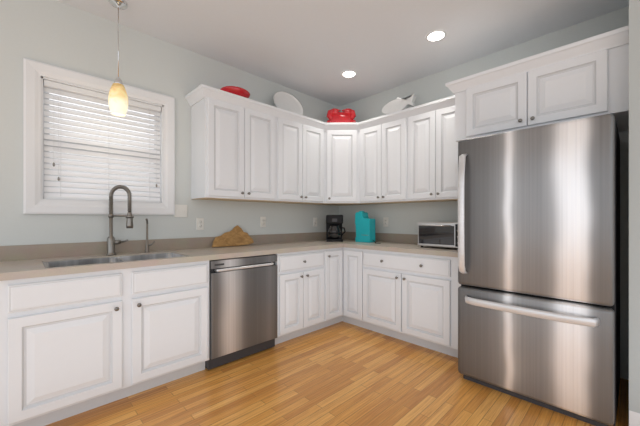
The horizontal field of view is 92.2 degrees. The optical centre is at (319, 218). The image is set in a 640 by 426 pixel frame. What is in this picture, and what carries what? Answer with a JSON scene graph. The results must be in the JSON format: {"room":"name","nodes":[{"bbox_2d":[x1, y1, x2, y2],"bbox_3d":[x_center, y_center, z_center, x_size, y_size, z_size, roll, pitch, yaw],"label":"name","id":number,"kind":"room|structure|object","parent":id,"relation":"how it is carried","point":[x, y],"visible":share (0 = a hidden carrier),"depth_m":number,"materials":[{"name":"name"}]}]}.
{"room":"kitchen","nodes":[
{"label":"kitchen","id":0,"kind":"room"},
{"bbox_2d":[0,0,338,245],"bbox_3d":[-2.286,-0.189,1.949,7.000,2.770,0.150,0,0,-44],"label":"wall","id":1,"kind":"structure","parent":0,"point":[59,34],"depth_m":2.49,"materials":[{"name":"paint"}]},
{"bbox_2d":[23,58,174,214],"bbox_3d":[-1.705,-0.559,2.478,0.982,1.057,0.148,0,0,-44],"label":"window","id":2,"kind":"structure","parent":1,"relation":"in","point":[98,130],"depth_m":2.28,"materials":[{"name":"white wood"}]},
{"bbox_2d":[43,80,160,202],"bbox_3d":[-1.694,-0.563,2.466,0.774,0.848,0.059,0,0,-44],"label":"window blinds","id":3,"kind":"object","parent":2,"relation":"attached to","point":[85,183],"visible":0.94,"depth_m":2.41,"materials":[{"name":"paint"}]},
{"bbox_2d":[174,204,186,216],"bbox_3d":[-1.275,-0.069,2.824,0.118,0.116,0.012,0,0,-44],"label":"light switch","id":4,"kind":"object","parent":1,"relation":"attached to","point":[180,210],"visible":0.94,"depth_m":2.82,"materials":[{"name":"white plastic"}]},
{"bbox_2d":[196,218,203,229],"bbox_3d":[-1.147,0.053,2.951,0.072,0.116,0.008,0,0,-44],"label":"electrical outlet","id":5,"kind":"object","parent":1,"relation":"attached to","point":[199,223],"visible":1,"depth_m":2.95,"materials":[{"name":"white plastic"}]},
{"bbox_2d":[193,85,280,201],"bbox_3d":[-0.820,-0.657,3.049,0.735,0.946,0.322,0,0,-44],"label":"upper cabinet","id":6,"kind":"object","parent":1,"relation":"attached to","point":[243,149],"depth_m":2.86,"materials":[{"name":"paint"}]},
{"bbox_2d":[220,86,249,97],"bbox_3d":[-0.838,-1.223,3.048,0.295,0.096,0.182,0,0,-44],"label":"dish","id":7,"kind":"object","parent":6,"relation":"on","point":[239,91],"visible":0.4,"depth_m":2.98,"materials":[{"name":"ceramic"}]},
{"bbox_2d":[260,217,265,226],"bbox_3d":[-0.636,0.039,3.451,0.072,0.116,0.008,0,0,-44],"label":"electrical outlet","id":8,"kind":"object","parent":1,"relation":"attached to","point":[262,221],"visible":1,"depth_m":3.44,"materials":[{"name":"white plastic"}]},
{"bbox_2d":[265,109,324,204],"bbox_3d":[-0.313,-0.657,3.546,0.685,0.946,0.322,0,0,-44],"label":"upper cabinet","id":9,"kind":"object","parent":1,"relation":"attached to","point":[302,138],"depth_m":3.44,"materials":[{"name":"paint"}]},
{"bbox_2d":[273,91,303,114],"bbox_3d":[-0.341,-1.302,3.536,0.440,0.333,0.139,0,0,-44],"label":"decorative platter","id":10,"kind":"object","parent":9,"relation":"on","point":[284,100],"visible":0.77,"depth_m":3.58,"materials":[{"name":"white ceramic"}]},
{"bbox_2d":[313,218,316,226],"bbox_3d":[-0.062,0.046,4.012,0.072,0.116,0.008,0,0,-44],"label":"electrical outlet","id":11,"kind":"object","parent":1,"relation":"attached to","point":[314,221],"visible":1,"depth_m":4.00,"materials":[{"name":"white plastic"}]},
{"bbox_2d":[45,321,628,425],"bbox_3d":[0.214,1.246,-0.501,7.150,0.100,7.150,0,0,-44],"label":"floor","id":12,"kind":"structure","parent":0,"point":[342,373],"depth_m":2.08,"materials":[{"name":"brown wood"}]},
{"bbox_2d":[0,281,3,425],"bbox_3d":[-2.067,0.759,1.617,0.550,0.874,0.628,0,0,-44],"label":"base cabinet","id":13,"kind":"object","parent":12,"relation":"on","point":[1,282],"depth_m":1.61,"materials":[{"name":"paint"}]},
{"bbox_2d":[4,260,208,425],"bbox_3d":[-1.467,0.759,2.204,1.128,0.874,0.628,0,0,-44],"label":"base cabinet","id":14,"kind":"object","parent":12,"relation":"on","point":[73,344],"depth_m":1.88,"materials":[{"name":"paint"}]},
{"bbox_2d":[0,231,347,280],"bbox_3d":[-0.875,0.358,2.757,3.848,0.355,0.663,0,0,-44],"label":"countertop","id":15,"kind":"structure","parent":14,"relation":"on","point":[27,261],"depth_m":2.35,"materials":[{"name":"beige stone"}]},
{"bbox_2d":[106,185,133,254],"bbox_3d":[-1.545,0.010,2.376,0.164,0.540,0.154,0,0,-44],"label":"faucet","id":16,"kind":"object","parent":15,"relation":"on","point":[111,240],"visible":1,"depth_m":2.36,"materials":[{"name":"silver metal"}]},
{"bbox_2d":[145,218,154,251],"bbox_3d":[-1.413,0.139,2.554,0.080,0.282,0.076,0,0,-44],"label":"filter faucet","id":17,"kind":"object","parent":15,"relation":"on","point":[147,247],"visible":1,"depth_m":2.55,"materials":[{"name":"silver metal"}]},
{"bbox_2d":[212,225,253,247],"bbox_3d":[-0.892,0.175,3.141,0.460,0.210,0.084,0,0,-44],"label":"cutting board","id":18,"kind":"object","parent":15,"relation":"on","point":[236,236],"visible":0.96,"depth_m":3.13,"materials":[{"name":"brown wood"}]},
{"bbox_2d":[326,215,345,241],"bbox_3d":[0.184,0.117,3.815,0.296,0.325,0.314,0,0,-44],"label":"coffee maker","id":19,"kind":"object","parent":15,"relation":"on","point":[334,227],"visible":1,"depth_m":3.71,"materials":[{"name":"black plastic"}]},
{"bbox_2d":[355,211,380,243],"bbox_3d":[0.579,0.095,3.595,0.179,0.370,0.391,0,0,-44],"label":"pod coffee maker","id":20,"kind":"object","parent":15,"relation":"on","point":[365,227],"visible":0.98,"depth_m":3.63,"materials":[{"name":"teal plastic"}]},
{"bbox_2d":[205,254,276,369],"bbox_3d":[-0.826,0.756,2.815,0.636,0.856,0.634,0,0,-44],"label":"dishwasher","id":21,"kind":"object","parent":12,"relation":"on","point":[242,307],"visible":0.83,"depth_m":2.56,"materials":[{"name":"silver metal"}]},
{"bbox_2d":[275,249,326,344],"bbox_3d":[-0.377,0.759,3.270,0.587,0.874,0.628,0,0,-44],"label":"base cabinet","id":22,"kind":"object","parent":12,"relation":"on","point":[301,275],"depth_m":3.03,"materials":[{"name":"paint"}]},
{"bbox_2d":[327,247,342,325],"bbox_3d":[-0.066,0.759,3.574,0.283,0.874,0.628,0,0,-44],"label":"base cabinet","id":23,"kind":"object","parent":12,"relation":"on","point":[334,255],"depth_m":3.37,"materials":[{"name":"paint"}]},
{"bbox_2d":[343,247,358,325],"bbox_3d":[0.578,0.759,3.574,0.628,0.874,0.267,0,0,-44],"label":"base cabinet","id":24,"kind":"object","parent":12,"relation":"on","point":[350,255],"depth_m":3.38,"materials":[{"name":"paint"}]},
{"bbox_2d":[359,249,460,357],"bbox_3d":[0.995,0.759,3.148,0.628,0.874,0.925,0,0,-44],"label":"base cabinet","id":25,"kind":"object","parent":12,"relation":"on","point":[412,298],"depth_m":2.86,"materials":[{"name":"paint"}]},
{"bbox_2d":[344,232,457,256],"bbox_3d":[0.967,0.252,3.172,0.633,0.140,1.320,0,0,-44],"label":"countertop","id":26,"kind":"structure","parent":25,"relation":"on","point":[405,243],"depth_m":3.31,"materials":[{"name":"beige stone"}]},
{"bbox_2d":[418,222,457,247],"bbox_3d":[1.199,0.158,2.938,0.334,0.245,0.440,0,0,-44],"label":"toaster oven","id":27,"kind":"object","parent":26,"relation":"on","point":[438,234],"visible":0.56,"depth_m":2.85,"materials":[{"name":"metal"}]},
{"bbox_2d":[458,114,619,425],"bbox_3d":[1.597,0.306,2.264,0.947,1.780,0.850,0,0,-44],"label":"refrigerator","id":28,"kind":"object","parent":12,"relation":"on","point":[539,264],"visible":1,"depth_m":1.92,"materials":[{"name":"silver metal"}]},
{"bbox_2d":[57,0,628,106],"bbox_3d":[0.229,-1.624,0.772,5.350,0.100,5.350,0,0,-44],"label":"ceiling","id":29,"kind":"structure","parent":0,"point":[315,48],"depth_m":2.59,"materials":[{"name":"paint"}]},
{"bbox_2d":[108,0,127,115],"bbox_3d":[-1.466,-1.165,2.240,0.124,0.816,0.124,0,0,-44],"label":"pendant light","id":30,"kind":"object","parent":29,"relation":"hanging from","point":[118,100],"visible":1,"depth_m":2.21,"materials":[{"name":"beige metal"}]},
{"bbox_2d":[341,70,356,77],"bbox_3d":[0.317,-1.571,3.355,0.170,0.006,0.170,0,0,-44],"label":"recessed light","id":31,"kind":"object","parent":29,"relation":"in","point":[348,74],"visible":1,"depth_m":3.36,"materials":[{"name":"paint"}]},
{"bbox_2d":[426,30,446,41],"bbox_3d":[1.000,-1.571,2.656,0.170,0.006,0.170,0,0,-44],"label":"recessed light","id":32,"kind":"object","parent":29,"relation":"in","point":[436,36],"visible":1,"depth_m":2.65,"materials":[{"name":"paint"}]},
{"bbox_2d":[339,6,628,379],"bbox_3d":[1.281,-0.189,3.414,0.150,2.770,3.043,0,0,-44],"label":"wall","id":33,"kind":"structure","parent":0,"point":[404,218],"depth_m":3.10,"materials":[{"name":"paint"}]},
{"bbox_2d":[325,122,356,204],"bbox_3d":[0.261,-0.666,3.687,0.267,0.935,0.267,0,0,-44],"label":"upper cabinet","id":34,"kind":"object","parent":33,"relation":"attached to","point":[340,137],"depth_m":3.68,"materials":[{"name":"paint"}]},
{"bbox_2d":[326,108,355,122],"bbox_3d":[0.262,-1.247,3.797,0.393,0.223,0.075,0,0,1],"label":"crab","id":35,"kind":"object","parent":34,"relation":"on","point":[345,115],"visible":0.9,"depth_m":3.77,"materials":[{"name":"ceramic"}]},
{"bbox_2d":[357,109,412,204],"bbox_3d":[0.809,-0.657,3.556,0.323,0.946,0.620,0,0,-44],"label":"upper cabinet","id":36,"kind":"object","parent":33,"relation":"attached to","point":[380,140],"depth_m":3.45,"materials":[{"name":"paint"}]},
{"bbox_2d":[383,217,387,226],"bbox_3d":[0.808,0.043,3.783,0.008,0.116,0.072,0,0,-44],"label":"electrical outlet","id":37,"kind":"object","parent":33,"relation":"attached to","point":[385,221],"visible":1,"depth_m":3.78,"materials":[{"name":"white plastic"}]},
{"bbox_2d":[405,93,464,202],"bbox_3d":[1.236,-0.657,3.120,0.323,0.946,0.600,0,0,-44],"label":"upper cabinet","id":38,"kind":"object","parent":33,"relation":"attached to","point":[434,130],"depth_m":3.01,"materials":[{"name":"paint"}]},
{"bbox_2d":[382,94,415,113],"bbox_3d":[0.886,-1.255,3.482,0.070,0.238,0.412,0,0,-44],"label":"fish","id":39,"kind":"object","parent":38,"relation":"on","point":[397,104],"visible":0.71,"depth_m":3.45},
{"bbox_2d":[465,30,616,138],"bbox_3d":[1.705,-0.657,2.421,0.628,0.946,0.845,0,0,-44],"label":"upper cabinet","id":40,"kind":"object","parent":33,"relation":"attached to","point":[578,80],"depth_m":2.12,"materials":[{"name":"paint"}]},
{"bbox_2d":[629,0,639,412],"bbox_3d":[3.494,-0.189,0.579,0.950,2.770,4.107,0,0,-44],"label":"wall","id":41,"kind":"structure","parent":0,"point":[634,205],"depth_m":1.70,"materials":[{"name":"paint"}]},
{"bbox_2d":[629,410,639,425],"bbox_3d":[3.434,1.131,0.518,0.781,0.130,4.106,0,0,-44],"label":"baseboard","id":42,"kind":"structure","parent":41,"relation":"attached to","point":[634,418],"depth_m":1.70,"materials":[{"name":"paint"}]}
]}

